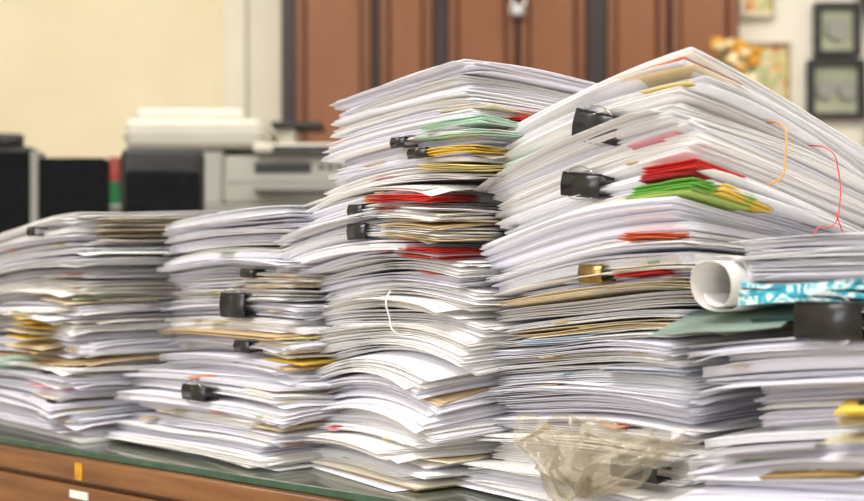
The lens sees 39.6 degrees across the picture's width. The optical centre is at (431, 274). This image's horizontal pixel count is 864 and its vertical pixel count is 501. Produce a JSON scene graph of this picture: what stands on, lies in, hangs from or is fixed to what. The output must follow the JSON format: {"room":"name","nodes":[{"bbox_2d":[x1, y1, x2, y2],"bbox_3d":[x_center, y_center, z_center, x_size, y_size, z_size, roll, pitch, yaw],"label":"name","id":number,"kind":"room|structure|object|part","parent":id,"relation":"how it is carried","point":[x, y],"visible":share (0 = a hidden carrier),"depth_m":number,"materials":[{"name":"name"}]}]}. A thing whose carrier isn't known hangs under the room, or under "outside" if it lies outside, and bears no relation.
{"room":"office","nodes":[
{"label":"office","id":0,"kind":"room"},
{"bbox_2d":[0,0,223,159],"bbox_3d":[0.100,-0.494,4.650,6.200,2.900,0.100,0,0,0],"label":"wall","id":1,"kind":"structure","parent":0,"point":[73,73],"depth_m":4.60,"materials":[{"name":"beige paint"}]},
{"bbox_2d":[238,0,246,112],"bbox_3d":[-0.705,-0.494,4.470,0.030,2.900,0.020,0,0,0],"label":"trim","id":2,"kind":"structure","parent":1,"relation":"attached to","point":[242,4],"depth_m":4.46,"materials":[{"name":"paint"}]},
{"bbox_2d":[224,0,282,135],"bbox_3d":[-0.670,-0.494,4.540,0.220,2.900,0.120,0,0,0],"label":"trim","id":3,"kind":"structure","parent":1,"relation":"attached to","point":[264,17],"depth_m":4.48,"materials":[{"name":"paint"}]},
{"bbox_2d":[739,0,776,17],"bbox_3d":[1.230,-1.109,4.535,0.140,0.270,0.040,0,0,0],"label":"framed picture","id":4,"kind":"object","parent":1,"relation":"attached to","point":[747,8],"visible":0.94,"depth_m":4.54,"materials":[{"name":"paint"}]},
{"bbox_3d":[1.167,-1.109,4.535,0.014,0.270,0.040,0,0,0],"label":"frame","id":5,"kind":"part","parent":4,"relation":"part of","materials":[{"name":"paint"}]},
{"bbox_3d":[1.230,-1.109,4.548,0.112,0.242,0.010,0,0,0],"label":"panel","id":6,"kind":"part","parent":4,"relation":"part of","materials":[{"name":"multicoloured paper"}]},
{"bbox_3d":[1.230,-0.981,4.535,0.112,0.014,0.040,0,0,0],"label":"frame","id":7,"kind":"part","parent":4,"relation":"part of","materials":[{"name":"paint"}]},
{"bbox_3d":[1.293,-1.109,4.535,0.014,0.270,0.040,0,0,0],"label":"frame","id":8,"kind":"part","parent":4,"relation":"part of","materials":[{"name":"paint"}]},
{"bbox_2d":[743,40,792,102],"bbox_3d":[1.262,-0.714,4.535,0.195,0.340,0.040,0,0,0],"label":"framed picture","id":9,"kind":"object","parent":1,"relation":"attached to","point":[775,72],"visible":0.3,"depth_m":4.54,"materials":[{"name":"paper"}]},
{"bbox_3d":[1.262,-0.878,4.535,0.171,0.012,0.040,0,0,0],"label":"frame","id":10,"kind":"part","parent":9,"relation":"part of","materials":[{"name":"paint"}]},
{"bbox_3d":[1.354,-0.714,4.535,0.012,0.340,0.040,0,0,0],"label":"frame","id":11,"kind":"part","parent":9,"relation":"part of","materials":[{"name":"paint"}]},
{"bbox_2d":[806,59,863,119],"bbox_3d":[1.526,-0.702,4.535,0.212,0.225,0.040,0,0,0],"label":"framed picture","id":12,"kind":"object","parent":1,"relation":"attached to","point":[834,87],"visible":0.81,"depth_m":4.53,"materials":[{"name":"black plastic"}]},
{"bbox_3d":[1.431,-0.702,4.535,0.022,0.225,0.040,0,0,0],"label":"frame","id":13,"kind":"part","parent":12,"relation":"part of","materials":[{"name":"black plastic"}]},
{"bbox_3d":[1.526,-0.702,4.548,0.168,0.181,0.010,0,0,0],"label":"panel","id":14,"kind":"part","parent":12,"relation":"part of","materials":[{"name":"beige paper"}]},
{"bbox_3d":[1.526,-0.803,4.535,0.168,0.022,0.040,0,0,0],"label":"frame","id":15,"kind":"part","parent":12,"relation":"part of","materials":[{"name":"black plastic"}]},
{"bbox_3d":[1.526,-0.600,4.535,0.168,0.022,0.040,0,0,0],"label":"frame","id":16,"kind":"part","parent":12,"relation":"part of","materials":[{"name":"black plastic"}]},
{"bbox_3d":[1.621,-0.702,4.535,0.022,0.225,0.040,0,0,0],"label":"frame","id":17,"kind":"part","parent":12,"relation":"part of","materials":[{"name":"black plastic"}]},
{"bbox_2d":[813,2,860,57],"bbox_3d":[1.531,-0.926,4.535,0.172,0.205,0.040,0,0,0],"label":"framed picture","id":18,"kind":"object","parent":1,"relation":"attached to","point":[836,25],"visible":1,"depth_m":4.53,"materials":[{"name":"black plastic"}]},
{"bbox_3d":[1.456,-0.926,4.535,0.022,0.205,0.040,0,0,0],"label":"frame","id":19,"kind":"part","parent":18,"relation":"part of","materials":[{"name":"black plastic"}]},
{"bbox_3d":[1.531,-0.926,4.548,0.128,0.161,0.010,0,0,0],"label":"panel","id":20,"kind":"part","parent":18,"relation":"part of","materials":[{"name":"beige paper"}]},
{"bbox_3d":[1.531,-0.835,4.535,0.128,0.022,0.040,0,0,0],"label":"frame","id":21,"kind":"part","parent":18,"relation":"part of","materials":[{"name":"black plastic"}]},
{"bbox_3d":[1.531,-1.018,4.535,0.128,0.022,0.040,0,0,0],"label":"frame","id":22,"kind":"part","parent":18,"relation":"part of","materials":[{"name":"black plastic"}]},
{"bbox_3d":[1.606,-0.926,4.535,0.022,0.205,0.040,0,0,0],"label":"frame","id":23,"kind":"part","parent":18,"relation":"part of","materials":[{"name":"black plastic"}]},
{"bbox_2d":[710,37,763,80],"bbox_3d":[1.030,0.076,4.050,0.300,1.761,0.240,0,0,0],"label":"flowers","id":24,"kind":"object","parent":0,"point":[736,51],"visible":0.2,"depth_m":4.03,"materials":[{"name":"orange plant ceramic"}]},
{"bbox_2d":[739,0,863,312],"bbox_3d":[1.670,-0.494,4.580,1.060,2.900,0.040,0,0,0],"label":"wall","id":25,"kind":"structure","parent":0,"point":[793,21],"depth_m":4.56,"materials":[{"name":"paint"}]},
{"bbox_3d":[0.100,1.006,1.250,6.200,0.100,6.900,0,0,0],"label":"floor","id":26,"kind":"structure","parent":0,"visible":0},
{"bbox_2d":[30,151,45,222],"bbox_3d":[-0.911,0.336,2.775,0.018,1.240,0.060,0,0,0],"label":"post","id":27,"kind":"object","parent":26,"relation":"on","point":[35,156],"visible":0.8,"depth_m":2.75,"materials":[{"name":"grey metal"}]},
{"bbox_2d":[0,153,29,335],"bbox_3d":[-1.460,0.314,2.775,1.080,1.185,0.050,0,0,0],"label":"panel","id":28,"kind":"object","parent":27,"relation":"attached to","point":[14,167],"visible":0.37,"depth_m":2.75,"materials":[{"name":"black fabric"}]},
{"bbox_2d":[0,147,37,153],"bbox_3d":[-1.460,-0.286,2.775,1.080,0.015,0.058,0,0,0],"label":"cap rail","id":29,"kind":"object","parent":28,"relation":"on","point":[2,149],"visible":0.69,"depth_m":2.75,"materials":[{"name":"black plastic"}]},
{"bbox_2d":[0,133,23,146],"bbox_3d":[-0.980,-0.309,2.775,0.070,0.030,0.070,0,0,0],"label":"tape roll","id":30,"kind":"object","parent":29,"relation":"on","point":[6,139],"visible":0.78,"depth_m":2.75,"materials":[{"name":"black plastic"}]},
{"bbox_2d":[39,158,109,219],"bbox_3d":[-0.826,0.319,2.775,0.152,1.175,0.050,0,0,0],"label":"panel","id":31,"kind":"object","parent":27,"relation":"attached to","point":[66,185],"visible":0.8,"depth_m":2.75,"materials":[{"name":"black fabric"}]},
{"bbox_2d":[121,147,204,211],"bbox_3d":[-0.501,0.346,2.328,0.548,1.220,0.576,0,0,-11],"label":"office chair","id":32,"kind":"object","parent":26,"relation":"on","point":[152,179],"visible":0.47,"depth_m":2.46,"materials":[{"name":"black fabric"}]},
{"bbox_2d":[110,204,305,211],"bbox_3d":[-0.430,0.391,3.185,0.820,1.130,0.530,0,0,0],"label":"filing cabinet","id":33,"kind":"object","parent":26,"relation":"on","point":[113,207],"visible":0.02,"depth_m":2.95,"materials":[{"name":"metal"}]},
{"bbox_2d":[109,157,120,203],"bbox_3d":[-0.792,-0.234,3.065,0.026,0.120,0.160,0,0,0],"label":"ring binder","id":34,"kind":"object","parent":33,"relation":"on","point":[115,162],"visible":0.3,"depth_m":2.98,"materials":[{"name":"green plastic"}]},
{"bbox_2d":[122,108,345,203],"bbox_3d":[-0.453,-0.302,3.132,0.626,0.256,0.395,0,0,0],"label":"printer","id":35,"kind":"object","parent":33,"relation":"on","point":[246,162],"visible":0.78,"depth_m":2.98,"materials":[{"name":"plastic"}]},
{"bbox_3d":[-0.290,-0.311,3.120,0.300,0.025,0.360,0,0,0],"label":"control panel","id":36,"kind":"part","parent":35,"relation":"part of","materials":[{"name":"plastic"}]},
{"bbox_2d":[252,186,339,192],"bbox_3d":[-0.320,-0.211,2.958,0.240,0.015,0.045,0,0,0],"label":"paper tray","id":37,"kind":"object","parent":35,"relation":"on","point":[255,189],"depth_m":2.94,"materials":[{"name":"grey plastic"}]},
{"bbox_2d":[0,424,521,500],"bbox_3d":[-0.130,0.581,1.647,2.370,0.750,0.743,0,0,39],"label":"office desk","id":38,"kind":"object","parent":26,"relation":"on","point":[34,466],"visible":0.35,"depth_m":1.33,"materials":[{"name":"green glass"}]},
{"bbox_3d":[-0.130,0.244,1.646,2.350,0.005,0.724,0,0,39],"label":"moulding","id":39,"kind":"part","parent":38,"relation":"part of","materials":[{"name":"brown wood"}]},
{"bbox_2d":[0,211,224,443],"bbox_3d":[-0.450,0.060,1.674,0.344,0.291,0.403,0,0,-40],"label":"paper stack","id":40,"kind":"object","parent":38,"relation":"on","point":[89,296],"visible":0.75,"depth_m":1.52,"materials":[{"name":"white paper"}]},
{"bbox_2d":[26,226,48,236],"bbox_3d":[-0.509,-0.056,1.548,0.019,0.013,0.026,0,0,-40],"label":"binder clip","id":41,"kind":"object","parent":40,"relation":"attached to","point":[30,231],"visible":1,"depth_m":1.54,"materials":[{"name":"black metal"}]},
{"bbox_2d":[38,364,52,373],"bbox_3d":[-0.485,0.118,1.516,0.019,0.012,0.020,0,0,-40],"label":"binder clip","id":42,"kind":"object","parent":40,"relation":"attached to","point":[43,371],"visible":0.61,"depth_m":1.51,"materials":[{"name":"black metal"}]},
{"bbox_2d":[46,399,66,403],"bbox_3d":[-0.467,0.160,1.492,0.019,0.012,0.020,0,0,-40],"label":"binder clip","id":43,"kind":"object","parent":40,"relation":"attached to","point":[51,401],"visible":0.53,"depth_m":1.49,"materials":[{"name":"black metal"}]},
{"bbox_2d":[104,205,363,471],"bbox_3d":[-0.185,0.064,1.464,0.309,0.283,0.384,0,0,-42],"label":"paper stack","id":44,"kind":"object","parent":38,"relation":"on","point":[268,399],"visible":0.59,"depth_m":1.35,"materials":[{"name":"white paper"}]},
{"bbox_2d":[181,380,218,403],"bbox_3d":[-0.262,0.131,1.350,0.020,0.026,0.050,0,0,-42],"label":"binder clip","id":45,"kind":"object","parent":44,"relation":"attached to","point":[195,392],"visible":1,"depth_m":1.34,"materials":[{"name":"black metal"}]},
{"bbox_2d":[219,287,257,319],"bbox_3d":[-0.220,0.033,1.360,0.020,0.037,0.050,0,0,-42],"label":"binder clip","id":46,"kind":"object","parent":44,"relation":"attached to","point":[231,304],"visible":1,"depth_m":1.35,"materials":[{"name":"black metal"}]},
{"bbox_2d":[233,340,262,353],"bbox_3d":[-0.204,0.079,1.328,0.019,0.014,0.030,0,0,-42],"label":"binder clip","id":47,"kind":"object","parent":44,"relation":"attached to","point":[239,346],"visible":0.98,"depth_m":1.32,"materials":[{"name":"black metal"}]},
{"bbox_2d":[240,269,265,277],"bbox_3d":[-0.200,-0.002,1.338,0.019,0.010,0.025,0,0,-42],"label":"binder clip","id":48,"kind":"object","parent":44,"relation":"attached to","point":[244,273],"visible":0.98,"depth_m":1.33,"materials":[{"name":"black metal"}]},
{"bbox_2d":[270,59,596,491],"bbox_3d":[0.019,0.000,1.305,0.338,0.411,0.344,0,0,-41],"label":"paper stack","id":49,"kind":"object","parent":38,"relation":"on","point":[418,410],"visible":0.73,"depth_m":1.19,"materials":[{"name":"white paper"}]},
{"bbox_2d":[347,204,373,217],"bbox_3d":[-0.072,-0.065,1.222,0.019,0.014,0.024,0,0,-40],"label":"binder clip","id":50,"kind":"object","parent":49,"relation":"attached to","point":[352,209],"visible":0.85,"depth_m":1.22,"materials":[{"name":"black metal"}]},
{"bbox_2d":[346,223,378,239],"bbox_3d":[-0.070,-0.044,1.217,0.019,0.017,0.030,0,0,-40],"label":"binder clip","id":51,"kind":"object","parent":49,"relation":"attached to","point":[355,231],"visible":1,"depth_m":1.21,"materials":[{"name":"black metal"}]},
{"bbox_2d":[385,291,412,334],"bbox_3d":[-0.034,0.038,1.197,0.027,0.044,0.015,0,0,12],"label":"string","id":52,"kind":"object","parent":49,"relation":"on","point":[389,291],"visible":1,"depth_m":1.20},
{"bbox_2d":[390,136,417,148],"bbox_3d":[-0.028,-0.132,1.198,0.019,0.011,0.022,0,0,-40],"label":"binder clip","id":53,"kind":"object","parent":49,"relation":"attached to","point":[395,142],"visible":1,"depth_m":1.19,"materials":[{"name":"black metal"}]},
{"bbox_2d":[407,147,434,158],"bbox_3d":[-0.009,-0.119,1.175,0.019,0.010,0.028,0,0,-40],"label":"binder clip","id":54,"kind":"object","parent":49,"relation":"attached to","point":[414,153],"visible":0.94,"depth_m":1.17,"materials":[{"name":"black metal"}]},
{"bbox_2d":[512,419,681,500],"bbox_3d":[0.133,0.154,0.974,0.176,0.081,0.042,0,0,38],"label":"plastic bag","id":55,"kind":"object","parent":38,"relation":"on","point":[579,487],"visible":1,"depth_m":0.98,"materials":[{"name":"beige"}]},
{"bbox_2d":[455,47,863,500],"bbox_3d":[0.243,0.009,1.152,0.363,0.392,0.305,0,0,-36],"label":"paper stack","id":56,"kind":"object","parent":38,"relation":"on","point":[693,164],"visible":0.74,"depth_m":1.04,"materials":[{"name":"white paper"}]},
{"bbox_2d":[560,166,614,199],"bbox_3d":[0.138,-0.081,1.069,0.020,0.031,0.050,0,0,-38],"label":"binder clip","id":57,"kind":"object","parent":56,"relation":"attached to","point":[587,185],"visible":1,"depth_m":1.06,"materials":[{"name":"black metal"}]},
{"bbox_3d":[0.132,-0.093,1.063,0.002,0.007,0.033,0,7,-38],"label":"handle","id":58,"kind":"part","parent":57,"relation":"part of","materials":[{"name":"silver metal"}]},
{"bbox_2d":[572,105,620,145],"bbox_3d":[0.149,-0.130,1.055,0.020,0.038,0.059,0,0,-38],"label":"binder clip","id":59,"kind":"object","parent":56,"relation":"attached to","point":[583,119],"visible":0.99,"depth_m":1.05,"materials":[{"name":"black metal"}]},
{"bbox_3d":[0.144,-0.145,1.047,0.002,0.007,0.036,0,14,-38],"label":"handle","id":60,"kind":"part","parent":59,"relation":"part of","materials":[{"name":"metal"}]},
{"bbox_2d":[578,264,615,283],"bbox_3d":[0.145,-0.001,1.059,0.019,0.017,0.028,0,0,-38],"label":"binder clip","id":61,"kind":"object","parent":56,"relation":"attached to","point":[583,269],"visible":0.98,"depth_m":1.05,"materials":[{"name":"gold metal"}]},
{"bbox_2d":[610,460,671,483],"bbox_3d":[0.171,0.161,0.986,0.019,0.014,0.050,0,0,-38],"label":"binder clip","id":62,"kind":"object","parent":56,"relation":"attached to","point":[652,476],"visible":0.92,"depth_m":0.98,"materials":[{"name":"black metal"}]},
{"bbox_2d":[765,121,786,185],"bbox_3d":[0.292,-0.106,1.048,0.015,0.058,0.043,0,0,-38],"label":"rubber band","id":63,"kind":"object","parent":56,"relation":"attached to","point":[770,122],"visible":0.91,"depth_m":1.03,"materials":[{"name":"orange rubber"}]},
{"bbox_2d":[808,145,840,234],"bbox_3d":[0.352,-0.073,1.078,0.033,0.092,0.040,0,0,0],"label":"rubber band","id":64,"kind":"object","parent":56,"relation":"attached to","point":[808,145],"visible":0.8,"depth_m":1.08,"materials":[{"name":"red rubber"}]},
{"bbox_2d":[669,232,863,500],"bbox_3d":[0.375,0.086,0.958,0.374,0.239,0.281,0,0,-45],"label":"paper stack","id":65,"kind":"object","parent":38,"relation":"on","point":[811,448],"visible":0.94,"depth_m":0.89,"materials":[{"name":"white paper"}]},
{"bbox_2d":[649,305,793,336],"bbox_3d":[0.236,0.034,0.939,0.105,0.028,0.085,0,0,35],"label":"folder","id":66,"kind":"object","parent":65,"relation":"on","point":[707,320],"visible":0.89,"depth_m":0.93,"materials":[{"name":"green paper"}]},
{"bbox_2d":[691,256,812,311],"bbox_3d":[0.299,0.006,1.001,0.041,0.043,0.252,0,0,44],"label":"rolled paper","id":67,"kind":"object","parent":65,"relation":"on","point":[710,279],"visible":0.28,"depth_m":0.93,"materials":[{"name":"white paper"}]},
{"bbox_2d":[738,278,863,308],"bbox_3d":[0.398,0.014,0.949,0.192,0.024,0.301,0,0,43],"label":"rolled paper","id":68,"kind":"object","parent":65,"relation":"on","point":[852,289],"visible":0.87,"depth_m":0.88,"materials":[{"name":"teal paper"}]},
{"bbox_2d":[794,293,863,344],"bbox_3d":[0.286,0.030,0.850,0.050,0.036,0.030,0,0,44],"label":"binder clip","id":69,"kind":"object","parent":65,"relation":"attached to","point":[813,320],"visible":1,"depth_m":0.84,"materials":[{"name":"black metal"}]},
{"bbox_3d":[0.277,0.016,0.840,0.034,0.007,0.002,0,0,44],"label":"handle","id":70,"kind":"part","parent":69,"relation":"part of","materials":[{"name":"metal"}]},
{"bbox_3d":[0.277,0.046,0.841,0.034,0.004,0.004,0,0,44],"label":"handle","id":71,"kind":"part","parent":69,"relation":"part of","materials":[{"name":"silver metal"}]},
{"bbox_2d":[858,399,863,405],"bbox_3d":[0.314,0.092,0.825,0.035,0.024,0.020,0,0,44],"label":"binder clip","id":72,"kind":"object","parent":65,"relation":"attached to","point":[860,401],"visible":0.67,"depth_m":0.83,"materials":[{"name":"gold metal"}]},
{"bbox_2d":[283,0,738,142],"bbox_3d":[0.290,-0.244,4.400,1.660,2.400,0.360,0,0,0],"label":"wooden wardrobe","id":73,"kind":"object","parent":26,"relation":"on","point":[334,50],"visible":0.3,"depth_m":4.28,"materials":[{"name":"brown wood"}]},
{"bbox_3d":[-0.471,-0.219,4.285,0.031,2.190,0.030,0,0,0],"label":"door frame","id":74,"kind":"part","parent":73,"relation":"part of","materials":[{"name":"brown wood"}]},
{"bbox_3d":[-0.352,-0.639,4.292,0.195,1.170,0.016,0,0,0],"label":"door panel","id":75,"kind":"part","parent":73,"relation":"part of","materials":[{"name":"brown wood"}]},
{"bbox_3d":[-0.234,-0.219,4.285,0.031,2.190,0.030,0,0,0],"label":"door frame","id":76,"kind":"part","parent":73,"relation":"part of","materials":[{"name":"brown wood"}]},
{"bbox_3d":[-0.172,-0.219,4.285,0.031,2.190,0.030,0,0,0],"label":"door frame","id":77,"kind":"part","parent":73,"relation":"part of","materials":[{"name":"brown wood"}]},
{"bbox_3d":[-0.092,-0.639,4.292,0.115,1.170,0.016,0,0,0],"label":"door panel","id":78,"kind":"part","parent":73,"relation":"part of","materials":[{"name":"brown wood"}]},
{"bbox_3d":[-0.013,-0.219,4.285,0.031,2.190,0.030,0,0,0],"label":"door frame","id":79,"kind":"part","parent":73,"relation":"part of","materials":[{"name":"brown wood"}]},
{"bbox_3d":[0.073,-0.219,4.285,0.031,2.190,0.030,0,0,0],"label":"door frame","id":80,"kind":"part","parent":73,"relation":"part of","materials":[{"name":"brown wood"}]},
{"bbox_3d":[0.177,-0.639,4.292,0.165,1.170,0.016,0,0,0],"label":"door panel","id":81,"kind":"part","parent":73,"relation":"part of","materials":[{"name":"brown wood"}]},
{"bbox_3d":[0.281,-0.219,4.285,0.031,2.190,0.030,0,0,0],"label":"door frame","id":82,"kind":"part","parent":73,"relation":"part of","materials":[{"name":"brown wood"}]},
{"bbox_3d":[0.285,-0.954,4.246,0.012,0.111,0.052,0,0,0],"label":"handle","id":83,"kind":"part","parent":73,"relation":"part of","materials":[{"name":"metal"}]},
{"bbox_3d":[0.305,-0.944,4.269,0.060,0.040,0.006,0,0,0],"label":"lock plate","id":84,"kind":"part","parent":73,"relation":"part of","materials":[{"name":"metal"}]},
{"bbox_3d":[0.325,-0.954,4.246,0.012,0.111,0.052,0,0,0],"label":"handle","id":85,"kind":"part","parent":73,"relation":"part of","materials":[{"name":"metal"}]},
{"bbox_3d":[0.329,-0.219,4.285,0.031,2.190,0.030,0,0,0],"label":"door frame","id":86,"kind":"part","parent":73,"relation":"part of","materials":[{"name":"brown wood"}]},
{"bbox_3d":[0.430,-0.639,4.292,0.160,1.170,0.016,0,0,0],"label":"door panel","id":87,"kind":"part","parent":73,"relation":"part of","materials":[{"name":"brown wood"}]},
{"bbox_3d":[0.531,-0.219,4.285,0.031,2.190,0.030,0,0,0],"label":"door frame","id":88,"kind":"part","parent":73,"relation":"part of","materials":[{"name":"brown wood"}]},
{"bbox_3d":[0.638,-0.219,4.285,0.031,2.190,0.030,0,0,0],"label":"door frame","id":89,"kind":"part","parent":73,"relation":"part of","materials":[{"name":"brown wood"}]},
{"bbox_3d":[0.730,-0.639,4.292,0.140,1.170,0.016,0,0,0],"label":"door panel","id":90,"kind":"part","parent":73,"relation":"part of","materials":[{"name":"brown wood"}]},
{"bbox_3d":[0.822,-0.219,4.285,0.031,2.190,0.030,0,0,0],"label":"door frame","id":91,"kind":"part","parent":73,"relation":"part of","materials":[{"name":"brown wood"}]},
{"bbox_3d":[0.869,-0.219,4.285,0.031,2.190,0.030,0,0,0],"label":"door frame","id":92,"kind":"part","parent":73,"relation":"part of","materials":[{"name":"brown wood"}]},
{"bbox_3d":[0.970,-0.639,4.292,0.160,1.170,0.016,0,0,0],"label":"door panel","id":93,"kind":"part","parent":73,"relation":"part of","materials":[{"name":"brown wood"}]},
{"bbox_3d":[1.071,-0.219,4.285,0.031,2.190,0.030,0,0,0],"label":"door frame","id":94,"kind":"part","parent":73,"relation":"part of","materials":[{"name":"brown wood"}]}
]}

